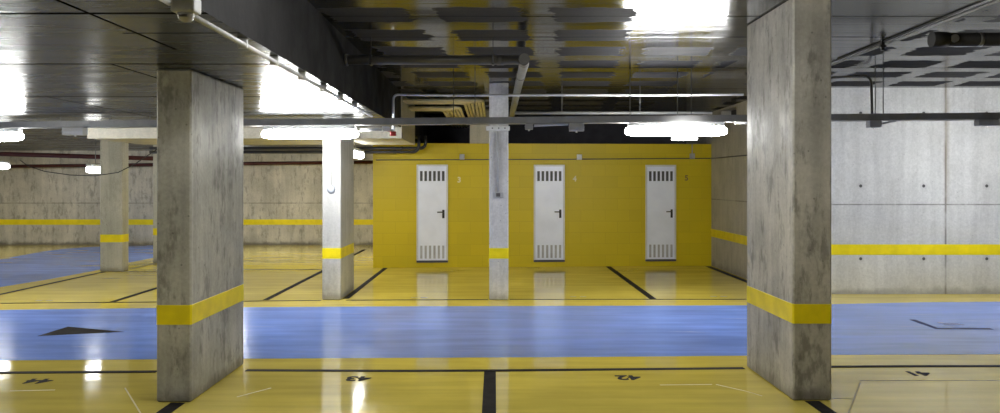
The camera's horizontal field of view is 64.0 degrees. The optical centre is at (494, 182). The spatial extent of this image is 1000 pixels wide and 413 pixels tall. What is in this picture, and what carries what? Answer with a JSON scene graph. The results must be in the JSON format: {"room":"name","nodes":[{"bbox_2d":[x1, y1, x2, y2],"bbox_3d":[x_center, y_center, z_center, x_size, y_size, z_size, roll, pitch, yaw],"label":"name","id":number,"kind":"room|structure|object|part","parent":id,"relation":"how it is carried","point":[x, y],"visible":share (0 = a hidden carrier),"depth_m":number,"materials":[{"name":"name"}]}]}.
{"room":"parking garage","nodes":[
{"label":"parking garage","id":0,"kind":"room"},
{"bbox_2d":[0,151,372,244],"bbox_3d":[-9.100,-0.100,21.997,13.800,3.600,0.206,0,0,0],"label":"wall","id":1,"kind":"structure","parent":0,"point":[282,204],"depth_m":21.90,"materials":[{"name":"beige concrete"}]},
{"bbox_2d":[10,160,372,167],"bbox_3d":[-9.100,-0.495,21.500,12.801,0.238,0.090,0,0,0],"label":"ceiling pipe","id":2,"kind":"object","parent":1,"relation":"attached to","point":[364,161],"visible":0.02,"depth_m":21.46,"materials":[{"name":"metal"}]},
{"bbox_2d":[0,0,429,150],"bbox_3d":[-8.750,-1.393,6.950,14.500,1.015,29.900,0,0,0],"label":"ceiling","id":3,"kind":"structure","parent":0,"point":[70,60],"depth_m":6.18,"materials":[{"name":"concrete"}]},
{"bbox_2d":[0,152,152,160],"bbox_3d":[-10.500,-0.629,17.600,7.105,0.285,0.100,0,0,-10],"label":"ceiling pipe","id":4,"kind":"object","parent":3,"relation":"attached to","point":[13,154],"visible":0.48,"depth_m":17.71,"materials":[{"name":"metal"}]},
{"bbox_2d":[159,0,172,5],"bbox_3d":[-1.525,-0.845,2.875,0.030,0.029,1.750,0,0,0],"label":"conduit","id":5,"kind":"object","parent":3,"relation":"attached to","point":[167,2],"visible":1,"depth_m":3.71,"materials":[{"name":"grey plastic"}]},
{"bbox_2d":[171,0,200,21],"bbox_3d":[-1.475,-0.827,3.818,0.116,0.117,0.104,0,0,0],"label":"ceiling detector","id":6,"kind":"object","parent":3,"relation":"attached to","point":[186,10],"visible":1,"depth_m":3.78,"materials":[{"name":"grey plastic"}]},
{"bbox_2d":[87,96,414,144],"bbox_3d":[-3.994,-1.075,13.800,5.012,0.730,2.100,0,0,0],"label":"beam","id":7,"kind":"structure","parent":3,"relation":"attached to","point":[405,134],"depth_m":12.87,"materials":[{"name":"concrete"}]},
{"bbox_2d":[20,149,156,175],"bbox_3d":[-7.263,-0.371,14.356,2.861,0.498,0.129,0,0,12],"label":"cable","id":8,"kind":"object","parent":7,"relation":"hanging from","point":[156,149],"visible":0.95,"depth_m":14.40,"materials":[{"name":"black plastic"}]},
{"bbox_3d":[-2.500,-0.663,14.350,0.016,0.091,0.016,0,0,0],"label":"rod","id":9,"kind":"object","parent":7,"relation":"hanging from","visible":0},
{"bbox_2d":[354,148,363,158],"bbox_3d":[-2.500,-0.532,14.350,0.136,0.172,1.280,0,0,0],"label":"ceiling light","id":10,"kind":"object","parent":9,"relation":"hanging from","point":[358,153],"visible":0.55,"depth_m":14.36,"materials":[{"name":"white"}]},
{"bbox_2d":[194,15,372,116],"bbox_3d":[-1.544,-0.855,7.005,0.063,0.060,6.190,0,0,0],"label":"conduit","id":11,"kind":"object","parent":3,"relation":"attached to","point":[242,43],"visible":0.96,"depth_m":5.47,"materials":[{"name":"grey plastic"}]},
{"bbox_2d":[149,135,420,153],"bbox_3d":[-4.084,-0.742,15.547,5.288,0.356,0.079,0,0,1],"label":"ceiling pipe","id":12,"kind":"object","parent":3,"relation":"attached to","point":[417,149],"visible":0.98,"depth_m":15.50,"materials":[{"name":"metal"}]},
{"bbox_2d":[149,136,426,149],"bbox_3d":[-4.026,-0.780,15.600,5.403,0.279,0.074,0,0,0],"label":"ceiling pipe","id":13,"kind":"object","parent":3,"relation":"attached to","point":[425,137],"visible":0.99,"depth_m":15.57,"materials":[{"name":"metal"}]},
{"bbox_2d":[411,110,456,127],"bbox_3d":[-1.167,-1.275,15.947,0.666,0.100,3.706,0,0,0],"label":"conduit","id":14,"kind":"object","parent":3,"relation":"attached to","point":[447,112],"visible":0.39,"depth_m":14.12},
{"bbox_2d":[410,109,462,127],"bbox_3d":[-1.105,-1.275,15.862,0.790,0.100,3.876,0,0,0],"label":"conduit","id":15,"kind":"object","parent":3,"relation":"attached to","point":[455,113],"visible":0.34,"depth_m":13.94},
{"bbox_2d":[408,106,468,127],"bbox_3d":[-1.043,-1.275,15.777,0.914,0.100,4.046,0,0,0],"label":"conduit","id":16,"kind":"object","parent":3,"relation":"attached to","point":[409,107],"visible":0.83,"depth_m":13.76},
{"bbox_2d":[405,103,473,116],"bbox_3d":[-0.961,-1.315,15.532,1.078,0.100,4.536,0,0,0],"label":"conduit","id":17,"kind":"object","parent":3,"relation":"attached to","point":[468,105],"visible":0.4,"depth_m":13.28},
{"bbox_2d":[404,102,479,116],"bbox_3d":[-0.899,-1.315,15.447,1.202,0.100,4.706,0,0,0],"label":"conduit","id":18,"kind":"object","parent":3,"relation":"attached to","point":[475,104],"visible":0.42,"depth_m":13.11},
{"bbox_2d":[403,99,485,116],"bbox_3d":[-0.837,-1.315,15.362,1.326,0.100,4.876,0,0,0],"label":"conduit","id":19,"kind":"object","parent":3,"relation":"attached to","point":[404,100],"visible":0.94,"depth_m":12.93,"materials":[{"name":"metal"}]},
{"bbox_2d":[450,109,465,127],"bbox_3d":[-1.074,-1.275,15.820,0.852,0.100,3.961,0,0,0],"label":"conduit","id":20,"kind":"object","parent":3,"relation":"attached to","point":[457,110],"visible":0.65,"depth_m":14.60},
{"bbox_2d":[460,104,469,116],"bbox_3d":[-0.992,-1.315,15.575,1.016,0.100,4.451,0,0,0],"label":"conduit","id":21,"kind":"object","parent":3,"relation":"attached to","point":[465,105],"visible":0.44,"depth_m":14.28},
{"bbox_2d":[467,103,476,116],"bbox_3d":[-0.930,-1.315,15.490,1.140,0.100,4.621,0,0,0],"label":"conduit","id":22,"kind":"object","parent":3,"relation":"attached to","point":[472,104],"visible":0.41,"depth_m":14.20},
{"bbox_2d":[475,102,482,116],"bbox_3d":[-0.868,-1.315,15.405,1.264,0.100,4.791,0,0,0],"label":"conduit","id":23,"kind":"object","parent":3,"relation":"attached to","point":[479,103],"visible":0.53,"depth_m":14.16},
{"bbox_2d":[0,112,999,128],"bbox_3d":[-2.500,-0.794,10.510,26.458,0.195,0.180,0,0,3],"label":"pipe","id":24,"kind":"object","parent":3,"relation":"hanging from","point":[991,115],"visible":0.95,"depth_m":10.27,"materials":[{"name":"grey metal"}]},
{"bbox_2d":[0,128,23,140],"bbox_3d":[-6.980,-0.646,10.779,1.280,0.172,0.136,0,0,3],"label":"ceiling light","id":25,"kind":"object","parent":24,"relation":"attached to","point":[6,134],"visible":1,"depth_m":10.70,"materials":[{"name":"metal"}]},
{"bbox_2d":[0,132,23,140],"bbox_3d":[-6.980,-0.622,10.779,1.280,0.124,0.136,0,0,3],"label":"diffuser","id":26,"kind":"object","parent":25,"relation":"attached to","point":[4,136],"depth_m":10.69,"materials":[{"name":"white"}]},
{"bbox_2d":[61,127,87,136],"bbox_3d":[-5.612,-0.679,10.687,0.298,0.118,0.132,0,0,3],"label":"junction box","id":27,"kind":"object","parent":24,"relation":"attached to","point":[74,131],"visible":1,"depth_m":10.63,"materials":[{"name":"white plastic"}]},
{"bbox_2d":[261,125,358,138],"bbox_3d":[-2.430,-0.665,10.506,1.280,0.172,0.136,0,0,3],"label":"ceiling light","id":28,"kind":"object","parent":24,"relation":"attached to","point":[333,131],"visible":1,"depth_m":10.45,"materials":[{"name":"white"}]},
{"bbox_2d":[261,130,358,138],"bbox_3d":[-2.430,-0.641,10.506,1.280,0.124,0.136,0,0,3],"label":"diffuser","id":29,"kind":"object","parent":28,"relation":"attached to","point":[270,134],"depth_m":10.45,"materials":[{"name":"white"}]},
{"bbox_2d":[360,127,381,131],"bbox_3d":[-1.607,-0.699,10.450,0.315,0.056,0.044,0,0,0],"label":"conduit","id":30,"kind":"object","parent":24,"relation":"attached to","point":[380,128],"visible":1,"depth_m":10.43,"materials":[{"name":"white plastic"}]},
{"bbox_2d":[382,126,392,131],"bbox_3d":[-1.399,-0.705,10.450,0.147,0.066,0.060,0,0,0],"label":"connector","id":31,"kind":"object","parent":24,"relation":"attached to","point":[384,128],"visible":1,"depth_m":10.42,"materials":[{"name":"white plastic"}]},
{"bbox_2d":[390,130,395,135],"bbox_3d":[-1.332,-0.657,10.450,0.084,0.080,0.084,0,0,0],"label":"fire alarm","id":32,"kind":"object","parent":31,"relation":"hanging from","point":[393,132],"visible":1,"depth_m":10.42,"materials":[{"name":"red plastic"}]},
{"bbox_2d":[525,123,532,130],"bbox_3d":[0.439,-0.717,10.324,0.108,0.093,0.132,0,0,3],"label":"junction box","id":33,"kind":"object","parent":24,"relation":"attached to","point":[529,126],"visible":1,"depth_m":10.26,"materials":[{"name":"grey plastic"}]},
{"bbox_2d":[534,123,567,126],"bbox_3d":[0.724,-0.750,10.316,0.442,0.048,0.032,0,0,4],"label":"conduit","id":34,"kind":"object","parent":24,"relation":"attached to","point":[557,124],"visible":1,"depth_m":10.30,"materials":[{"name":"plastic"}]},
{"bbox_2d":[392,93,743,129],"bbox_3d":[0.996,-0.970,10.950,4.809,0.516,0.034,0,0,0],"label":"conduit","id":35,"kind":"object","parent":24,"relation":"attached to","point":[397,94],"visible":0.98,"depth_m":10.94,"materials":[{"name":"white plastic"}]},
{"bbox_2d":[569,123,584,132],"bbox_3d":[1.048,-0.707,10.287,0.198,0.118,0.132,0,0,3],"label":"junction box","id":36,"kind":"object","parent":24,"relation":"attached to","point":[576,127],"visible":1,"depth_m":10.23,"materials":[{"name":"grey plastic"}]},
{"bbox_2d":[625,122,726,139],"bbox_3d":[2.307,-0.655,10.175,1.280,0.231,0.228,0,0,3],"label":"ceiling light","id":37,"kind":"object","parent":24,"relation":"attached to","point":[662,128],"depth_m":10.16,"materials":[{"name":"white"}]},
{"bbox_3d":[2.392,-0.627,10.101,0.310,0.175,0.090,0,0,3],"label":"ceiling emergency light","id":38,"kind":"part","parent":37,"relation":"part of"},
{"bbox_2d":[865,120,882,128],"bbox_3d":[4.767,-0.731,10.064,0.158,0.103,0.132,0,0,3],"label":"junction box","id":39,"kind":"object","parent":24,"relation":"attached to","point":[878,123],"visible":1,"depth_m":10.01,"materials":[{"name":"grey plastic"}]},
{"bbox_2d":[973,119,999,126],"bbox_3d":[6.141,-0.741,9.982,0.268,0.093,0.132,0,0,3],"label":"junction box","id":40,"kind":"object","parent":24,"relation":"attached to","point":[995,122],"visible":1,"depth_m":9.92,"materials":[{"name":"grey plastic"}]},
{"bbox_3d":[-10.000,-0.667,15.800,0.016,0.437,0.016,0,0,0],"label":"rod","id":41,"kind":"object","parent":3,"relation":"hanging from","visible":0},
{"bbox_2d":[0,161,9,168],"bbox_3d":[-10.000,-0.362,15.800,0.136,0.172,1.280,0,0,0],"label":"ceiling light","id":42,"kind":"object","parent":41,"relation":"hanging from","point":[3,164],"visible":1,"depth_m":16.23,"materials":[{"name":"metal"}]},
{"bbox_3d":[-7.840,-0.627,15.700,0.016,0.517,0.016,0,0,0],"label":"rod","id":43,"kind":"object","parent":3,"relation":"hanging from","visible":0},
{"bbox_2d":[86,164,99,172],"bbox_3d":[-7.840,-0.282,15.700,0.136,0.172,0.576,0,0,0],"label":"ceiling light","id":44,"kind":"object","parent":43,"relation":"hanging from","point":[90,168],"visible":0.72,"depth_m":15.49,"materials":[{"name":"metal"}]},
{"bbox_2d":[86,167,99,172],"bbox_3d":[-7.840,-0.258,15.700,0.136,0.124,0.576,0,0,0],"label":"diffuser","id":45,"kind":"object","parent":44,"relation":"attached to","point":[88,169],"depth_m":15.49,"materials":[{"name":"white"}]},
{"bbox_2d":[0,245,999,412],"bbox_3d":[-2.500,1.799,6.950,27.000,0.202,29.900,0,0,0],"label":"floor","id":46,"kind":"structure","parent":0,"point":[876,389],"depth_m":7.25,"materials":[{"name":"paint"}]},
{"bbox_2d":[22,379,52,383],"bbox_3d":[-3.913,1.698,6.859,0.221,0.002,0.164,0,0,0],"label":"painted number","id":47,"kind":"object","parent":46,"relation":"on","point":[31,380],"visible":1,"depth_m":6.85,"materials":[{"name":"paint"}]},
{"bbox_2d":[0,272,102,294],"bbox_3d":[-7.520,1.698,13.600,0.075,0.003,3.401,0,0,1],"label":"painted line","id":48,"kind":"object","parent":46,"relation":"on","point":[98,272],"visible":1,"depth_m":13.51,"materials":[{"name":"paint"}]},
{"bbox_2d":[0,245,152,286],"bbox_3d":[-11.606,1.704,16.653,8.788,0.012,10.353,0,0,0],"label":"lane","id":49,"kind":"object","parent":46,"relation":"on","point":[44,265],"visible":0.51,"depth_m":16.88,"materials":[{"name":"paint"}]},
{"bbox_2d":[0,370,156,373],"bbox_3d":[-4.392,1.698,7.162,2.699,0.004,0.075,0,0,-2],"label":"painted line","id":50,"kind":"object","parent":46,"relation":"on","point":[134,371],"visible":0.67,"depth_m":7.16,"materials":[{"name":"paint"}]},
{"bbox_2d":[100,140,128,270],"bbox_3d":[-7.372,0.408,15.500,0.440,2.583,0.265,0,0,0],"label":"concrete column","id":51,"kind":"structure","parent":46,"relation":"on","point":[114,236],"depth_m":15.37,"materials":[{"name":"grey concrete"}]},
{"bbox_2d":[110,287,156,301],"bbox_3d":[-5.470,1.698,13.325,0.085,0.003,3.750,0,0,0],"label":"painted line","id":52,"kind":"object","parent":46,"relation":"on","point":[156,287],"visible":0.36,"depth_m":12.07,"materials":[{"name":"paint"}]},
{"bbox_2d":[122,271,156,271],"bbox_3d":[-6.703,1.698,15.367,0.908,0.003,0.080,0,0,-2],"label":"bay line","id":53,"kind":"object","parent":46,"relation":"on","point":[122,271],"visible":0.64,"depth_m":15.34,"materials":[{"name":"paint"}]},
{"bbox_2d":[153,145,156,262],"bbox_3d":[-7.050,0.408,17.150,0.445,2.583,0.305,0,0,0],"label":"concrete column","id":54,"kind":"structure","parent":46,"relation":"on","point":[154,155],"depth_m":17.00,"materials":[{"name":"grey concrete"}]},
{"bbox_2d":[0,300,320,303],"bbox_3d":[-5.163,1.698,11.412,5.303,0.003,0.064,0,0,-3],"label":"painted line","id":55,"kind":"object","parent":46,"relation":"on","point":[266,300],"visible":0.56,"depth_m":11.36,"materials":[{"name":"paint"}]},
{"bbox_2d":[156,402,184,412],"bbox_3d":[-2.450,1.698,4.692,0.110,0.003,2.985,0,0,0],"label":"painted line","id":56,"kind":"object","parent":46,"relation":"on","point":[172,406],"visible":1,"depth_m":6.05,"materials":[{"name":"paint"}]},
{"bbox_2d":[157,69,243,401],"bbox_3d":[-2.490,0.408,6.850,0.275,2.583,1.305,0,0,0],"label":"concrete column","id":57,"kind":"structure","parent":46,"relation":"on","point":[200,286],"depth_m":6.31,"materials":[{"name":"grey concrete"}]},
{"bbox_2d":[243,257,284,257],"bbox_3d":[-5.172,1.698,18.280,2.419,0.003,0.080,0,0,-2],"label":"bay line","id":58,"kind":"object","parent":46,"relation":"on","point":[243,257],"visible":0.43,"depth_m":18.24,"materials":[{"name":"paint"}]},
{"bbox_2d":[243,269,321,269],"bbox_3d":[-4.584,1.698,15.687,2.363,0.003,0.090,0,0,-3],"label":"bay line","id":59,"kind":"object","parent":46,"relation":"on","point":[243,269],"visible":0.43,"depth_m":15.70,"materials":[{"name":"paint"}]},
{"bbox_2d":[263,250,363,299],"bbox_3d":[-3.330,1.698,16.010,0.085,0.003,8.780,0,0,0],"label":"parking line","id":60,"kind":"object","parent":46,"relation":"on","point":[319,272],"visible":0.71,"depth_m":13.25,"materials":[{"name":"paint"}]},
{"bbox_2d":[322,138,353,299],"bbox_3d":[-2.375,0.408,12.160,0.275,2.583,1.085,0,0,0],"label":"concrete column","id":61,"kind":"structure","parent":46,"relation":"on","point":[338,206],"depth_m":11.62,"materials":[{"name":"grey concrete"}]},
{"bbox_2d":[327,142,334,192],"bbox_3d":[-2.378,-0.225,11.595,0.124,0.749,0.046,0,0,0],"label":"conduit","id":62,"kind":"object","parent":61,"relation":"attached to","point":[331,188],"depth_m":11.59,"materials":[{"name":"white plastic"}]},
{"bbox_2d":[346,376,369,380],"bbox_3d":[-1.184,1.698,6.948,0.211,0.002,0.166,0,0,0],"label":"painted number","id":63,"kind":"object","parent":46,"relation":"on","point":[361,378],"visible":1,"depth_m":6.95,"materials":[{"name":"paint"}]},
{"bbox_2d":[343,268,386,298],"bbox_3d":[-2.190,1.698,13.875,0.085,0.003,4.250,0,0,0],"label":"painted line","id":64,"kind":"object","parent":46,"relation":"on","point":[365,283],"visible":1,"depth_m":13.38,"materials":[{"name":"paint"}]},
{"bbox_2d":[398,299,487,299],"bbox_3d":[-1.132,1.698,11.634,2.060,0.003,0.055,0,0,-2],"label":"bay line","id":65,"kind":"object","parent":46,"relation":"on","point":[398,299],"visible":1,"depth_m":11.65,"materials":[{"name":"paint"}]},
{"bbox_2d":[482,372,495,412],"bbox_3d":[-0.045,1.698,5.200,0.105,0.003,4.000,0,0,0],"label":"painted line","id":66,"kind":"object","parent":46,"relation":"on","point":[489,385],"visible":1,"depth_m":6.45,"materials":[{"name":"paint"}]},
{"bbox_2d":[245,367,744,371],"bbox_3d":[0.013,1.698,7.274,4.546,0.003,0.124,0,0,-1],"label":"painted line","id":67,"kind":"object","parent":46,"relation":"on","point":[693,368],"visible":1,"depth_m":7.25,"materials":[{"name":"paint"}]},
{"bbox_2d":[489,83,508,299],"bbox_3d":[0.055,0.121,12.185,0.285,3.158,1.135,0,0,0],"label":"concrete column","id":68,"kind":"structure","parent":46,"relation":"on","point":[498,105],"depth_m":11.62,"materials":[{"name":"grey concrete"}]},
{"bbox_2d":[486,126,509,130],"bbox_3d":[0.043,-0.787,11.553,0.340,0.055,0.123,0,0,0],"label":"wall bracket","id":69,"kind":"object","parent":68,"relation":"attached to","point":[488,128],"visible":1,"depth_m":11.50,"materials":[{"name":"white metal"}]},
{"bbox_2d":[497,131,498,191],"bbox_3d":[0.038,-0.308,11.600,0.031,0.884,0.032,0,0,0],"label":"conduit","id":70,"kind":"object","parent":68,"relation":"attached to","point":[497,131],"visible":1,"depth_m":11.59,"materials":[{"name":"grey plastic"}]},
{"bbox_2d":[493,192,503,197],"bbox_3d":[0.046,0.174,11.600,0.160,0.080,0.036,0,0,0],"label":"switch box","id":71,"kind":"object","parent":68,"relation":"attached to","point":[495,194],"visible":1,"depth_m":11.59,"materials":[{"name":"grey plastic"}]},
{"bbox_2d":[0,302,999,359],"bbox_3d":[-2.500,1.704,9.454,27.078,0.012,3.582,0,0,-1],"label":"lane","id":72,"kind":"object","parent":46,"relation":"on","point":[867,328],"visible":0.82,"depth_m":9.21,"materials":[{"name":"paint"}]},
{"bbox_2d":[39,327,120,335],"bbox_3d":[-4.655,1.698,9.167,0.844,0.003,0.580,0,0,0],"label":"painted arrow","id":73,"kind":"object","parent":72,"relation":"on","point":[67,330],"visible":1,"depth_m":9.14,"materials":[{"name":"paint"}]},
{"bbox_2d":[937,322,962,324],"bbox_3d":[5.496,1.698,9.666,0.233,0.003,0.199,0,0,0],"label":"painted symbol","id":74,"kind":"object","parent":72,"relation":"on","point":[937,322],"visible":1,"depth_m":9.66,"materials":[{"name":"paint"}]},
{"bbox_2d":[912,320,990,328],"bbox_3d":[5.458,1.698,9.614,0.656,0.003,0.660,0,0,0],"label":"painted arrow","id":75,"kind":"object","parent":72,"relation":"on","point":[917,321],"visible":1,"depth_m":9.33,"materials":[{"name":"black paint"}]},
{"bbox_2d":[614,375,639,379],"bbox_3d":[1.165,1.698,6.982,0.220,0.002,0.164,0,0,0],"label":"painted number","id":76,"kind":"object","parent":46,"relation":"on","point":[631,377],"visible":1,"depth_m":6.98,"materials":[{"name":"paint"}]},
{"bbox_2d":[510,299,746,299],"bbox_3d":[2.043,1.698,11.689,3.662,0.003,0.065,0,0,0],"label":"bay line","id":77,"kind":"object","parent":46,"relation":"on","point":[510,299],"visible":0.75,"depth_m":11.67,"materials":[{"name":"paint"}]},
{"bbox_2d":[606,266,655,298],"bbox_3d":[2.309,1.698,13.991,0.100,0.003,4.594,0,0,0],"label":"painted line","id":78,"kind":"object","parent":46,"relation":"on","point":[620,275],"visible":1,"depth_m":13.51,"materials":[{"name":"paint"}]},
{"bbox_2d":[706,266,746,282],"bbox_3d":[4.340,1.698,14.350,0.100,0.003,3.900,0,0,0],"label":"painted line","id":79,"kind":"object","parent":46,"relation":"on","point":[713,268],"visible":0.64,"depth_m":14.84,"materials":[{"name":"paint"}]},
{"bbox_2d":[747,0,831,399],"bbox_3d":[2.480,0.121,6.825,0.309,3.158,1.155,0,0,0],"label":"concrete column","id":80,"kind":"structure","parent":46,"relation":"on","point":[789,306],"depth_m":6.33,"materials":[{"name":"grey concrete"}]},
{"bbox_2d":[805,401,835,412],"bbox_3d":[2.470,1.698,4.718,0.110,0.003,3.035,0,0,0],"label":"painted line","id":81,"kind":"object","parent":46,"relation":"on","point":[818,405],"visible":1,"depth_m":6.05,"materials":[{"name":"paint"}]},
{"bbox_2d":[831,365,999,367],"bbox_3d":[4.915,1.698,7.419,4.197,0.003,0.090,0,0,-1],"label":"painted line","id":82,"kind":"object","parent":46,"relation":"on","point":[840,366],"visible":0.71,"depth_m":7.40,"materials":[{"name":"paint"}]},
{"bbox_2d":[905,371,929,375],"bbox_3d":[3.793,1.698,7.133,0.185,0.002,0.164,0,0,0],"label":"painted number","id":83,"kind":"object","parent":46,"relation":"on","point":[918,372],"visible":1,"depth_m":7.13,"materials":[{"name":"paint"}]},
{"bbox_2d":[373,143,710,267],"bbox_3d":[1.001,0.450,18.975,6.898,2.500,5.850,0,0,0],"label":"wall","id":84,"kind":"structure","parent":0,"point":[605,205],"depth_m":16.25,"materials":[{"name":"paint"}]},
{"bbox_2d":[417,165,447,262],"bbox_3d":[-1.261,0.615,16.086,0.630,1.970,0.106,0,0,-3],"label":"door","id":85,"kind":"structure","parent":84,"relation":"in","point":[432,180],"depth_m":16.09,"materials":[{"name":"white metal"}]},
{"bbox_2d":[420,246,443,258],"bbox_3d":[-1.262,1.390,16.095,0.484,0.260,0.004,0,0,-3],"label":"vent","id":86,"kind":"object","parent":85,"relation":"attached to","point":[426,252],"depth_m":16.10,"materials":[{"name":"metal"}]},
{"bbox_2d":[420,171,443,180],"bbox_3d":[-1.262,-0.140,16.094,0.490,0.200,0.004,0,0,-3],"label":"vent","id":87,"kind":"object","parent":85,"relation":"attached to","point":[424,175],"depth_m":16.10,"materials":[{"name":"metal"}]},
{"bbox_2d":[470,111,488,142],"bbox_3d":[-0.311,-1.130,16.340,0.397,0.660,0.320,0,0,0],"label":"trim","id":88,"kind":"structure","parent":84,"relation":"attached to","point":[478,133],"depth_m":16.18,"materials":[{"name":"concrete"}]},
{"bbox_2d":[534,165,564,261],"bbox_3d":[1.103,0.615,16.223,0.630,1.970,0.106,0,0,-3],"label":"door","id":89,"kind":"structure","parent":84,"relation":"in","point":[549,180],"depth_m":16.23,"materials":[{"name":"white metal"}]},
{"bbox_2d":[537,245,560,257],"bbox_3d":[1.103,1.390,16.232,0.484,0.260,0.004,0,0,-3],"label":"vent","id":90,"kind":"object","parent":89,"relation":"attached to","point":[543,251],"depth_m":16.23,"materials":[{"name":"metal"}]},
{"bbox_2d":[537,171,560,180],"bbox_3d":[1.103,-0.140,16.231,0.490,0.200,0.004,0,0,-3],"label":"vent","id":91,"kind":"object","parent":89,"relation":"attached to","point":[541,175],"depth_m":16.23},
{"bbox_2d":[376,155,746,159],"bbox_3d":[1.026,-0.483,14.520,6.828,0.063,3.840,0,0,0],"label":"conduit","id":92,"kind":"object","parent":84,"relation":"attached to","point":[737,155],"visible":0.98,"depth_m":16.21,"materials":[{"name":"metal"}]},
{"bbox_2d":[577,154,581,159],"bbox_3d":[1.714,-0.525,16.238,0.100,0.110,0.054,0,0,-3],"label":"junction box","id":93,"kind":"object","parent":92,"relation":"attached to","point":[579,156],"visible":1,"depth_m":16.21,"materials":[{"name":"white plastic"}]},
{"bbox_2d":[645,165,675,260],"bbox_3d":[3.394,0.615,16.356,0.630,1.970,0.106,0,0,-3],"label":"door","id":94,"kind":"structure","parent":84,"relation":"in","point":[660,180],"depth_m":16.36,"materials":[{"name":"white metal"}]},
{"bbox_2d":[649,245,672,256],"bbox_3d":[3.393,1.390,16.365,0.484,0.260,0.004,0,0,-3],"label":"vent","id":95,"kind":"object","parent":94,"relation":"attached to","point":[654,250],"depth_m":16.36,"materials":[{"name":"metal"}]},
{"bbox_2d":[649,171,672,180],"bbox_3d":[3.393,-0.140,16.364,0.490,0.200,0.004,0,0,-3],"label":"vent","id":96,"kind":"object","parent":94,"relation":"attached to","point":[653,175],"depth_m":16.36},
{"bbox_2d":[430,123,685,143],"bbox_3d":[1.076,0.120,18.700,6.748,3.160,0.200,0,0,0],"label":"wall","id":97,"kind":"structure","parent":0,"point":[592,133],"depth_m":18.60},
{"bbox_2d":[307,0,999,117],"bbox_3d":[4.750,-1.680,6.950,12.500,0.440,29.900,0,0,0],"label":"ceiling","id":98,"kind":"structure","parent":0,"point":[572,46],"depth_m":8.43,"materials":[{"name":"concrete"}]},
{"bbox_2d":[344,53,529,66],"bbox_3d":[-0.577,-1.316,8.010,1.846,0.288,0.170,0,0,0],"label":"ceiling pipe","id":99,"kind":"object","parent":98,"relation":"attached to","point":[523,60],"visible":1,"depth_m":7.96,"materials":[{"name":"metal"}]},
{"bbox_2d":[453,71,453,116],"bbox_3d":[-0.539,-1.121,10.392,0.011,0.677,0.011,0,0,22],"label":"rod","id":100,"kind":"object","parent":98,"relation":"hanging from","point":[453,71],"visible":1,"depth_m":10.39,"materials":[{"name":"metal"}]},
{"bbox_2d":[509,64,528,116],"bbox_3d":[0.303,-1.262,11.649,0.130,0.166,7.104,0,0,0],"label":"ceiling pipe","id":101,"kind":"object","parent":98,"relation":"attached to","point":[521,73],"visible":0.73,"depth_m":10.38,"materials":[{"name":"metal"}]},
{"bbox_2d":[677,69,677,114],"bbox_3d":[2.332,-1.127,10.220,0.011,0.665,0.011,0,0,22],"label":"rod","id":102,"kind":"object","parent":98,"relation":"hanging from","point":[677,69],"visible":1,"depth_m":10.22,"materials":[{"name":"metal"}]},
{"bbox_2d":[691,69,691,114],"bbox_3d":[2.505,-1.128,10.210,0.011,0.664,0.011,0,0,22],"label":"rod","id":103,"kind":"object","parent":98,"relation":"hanging from","point":[691,69],"visible":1,"depth_m":10.20,"materials":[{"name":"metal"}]},
{"bbox_2d":[745,74,872,113],"bbox_3d":[4.173,-1.113,10.714,1.659,0.576,0.055,0,0,37],"label":"conduit","id":104,"kind":"object","parent":98,"relation":"attached to","point":[860,75],"visible":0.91,"depth_m":10.26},
{"bbox_2d":[875,67,875,113],"bbox_3d":[4.789,-1.133,10.073,0.011,0.655,0.011,0,0,22],"label":"rod","id":105,"kind":"object","parent":98,"relation":"hanging from","point":[875,67],"visible":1,"depth_m":10.07,"materials":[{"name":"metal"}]},
{"bbox_2d":[879,40,885,50],"bbox_3d":[3.972,-1.410,8.200,0.060,0.100,0.040,0,0,0],"label":"anchor","id":106,"kind":"object","parent":98,"relation":"attached to","point":[882,46],"visible":1,"depth_m":8.19,"materials":[{"name":"black metal"}]},
{"bbox_2d":[883,67,883,112],"bbox_3d":[4.886,-1.133,10.067,0.011,0.654,0.011,0,0,22],"label":"rod","id":107,"kind":"object","parent":98,"relation":"hanging from","point":[883,67],"visible":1,"depth_m":10.06,"materials":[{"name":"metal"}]},
{"bbox_2d":[837,0,990,59],"bbox_3d":[3.924,-1.448,6.700,0.022,0.020,5.404,0,0,2],"label":"conduit","id":108,"kind":"object","parent":98,"relation":"attached to","point":[984,1],"visible":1,"depth_m":7.38,"materials":[{"name":"metal"}]},
{"bbox_2d":[831,0,999,65],"bbox_3d":[4.039,-1.440,8.100,0.026,0.023,8.206,0,0,2],"label":"conduit","id":109,"kind":"object","parent":98,"relation":"attached to","point":[994,1],"visible":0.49,"depth_m":7.42,"materials":[{"name":"metal"}]},
{"bbox_3d":[1.005,-1.255,12.000,0.012,0.410,0.012,0,0,0],"label":"rod","id":110,"kind":"object","parent":98,"relation":"hanging from","visible":0},
{"bbox_2d":[515,112,711,113],"bbox_3d":[1.778,-1.050,12.000,2.955,0.043,0.044,0,0,0],"label":"conduit","id":111,"kind":"object","parent":110,"relation":"hanging from","point":[515,112],"visible":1,"depth_m":11.98,"materials":[{"name":"metal"}]},
{"bbox_2d":[686,100,746,278],"bbox_3d":[5.047,0.120,17.175,1.206,3.160,9.850,0,0,0],"label":"wall","id":112,"kind":"structure","parent":0,"point":[729,174],"depth_m":15.12,"materials":[{"name":"grey concrete"}]},
{"bbox_2d":[831,88,999,293],"bbox_3d":[7.725,0.120,12.347,6.550,3.160,0.206,0,0,0],"label":"wall","id":113,"kind":"structure","parent":0,"point":[915,205],"depth_m":12.25,"materials":[{"name":"concrete"}]},
{"bbox_3d":[11.100,-0.100,2.225,0.200,3.600,20.450,0,0,0],"label":"wall","id":114,"kind":"structure","parent":0,"visible":0},
{"bbox_2d":[927,32,999,46],"bbox_3d":[7.300,-1.190,6.597,7.400,0.137,0.134,0,0,0],"label":"ceiling pipe","id":115,"kind":"object","parent":114,"relation":"attached to","point":[935,39],"visible":1,"depth_m":6.55,"materials":[{"name":"metal"}]}
]}

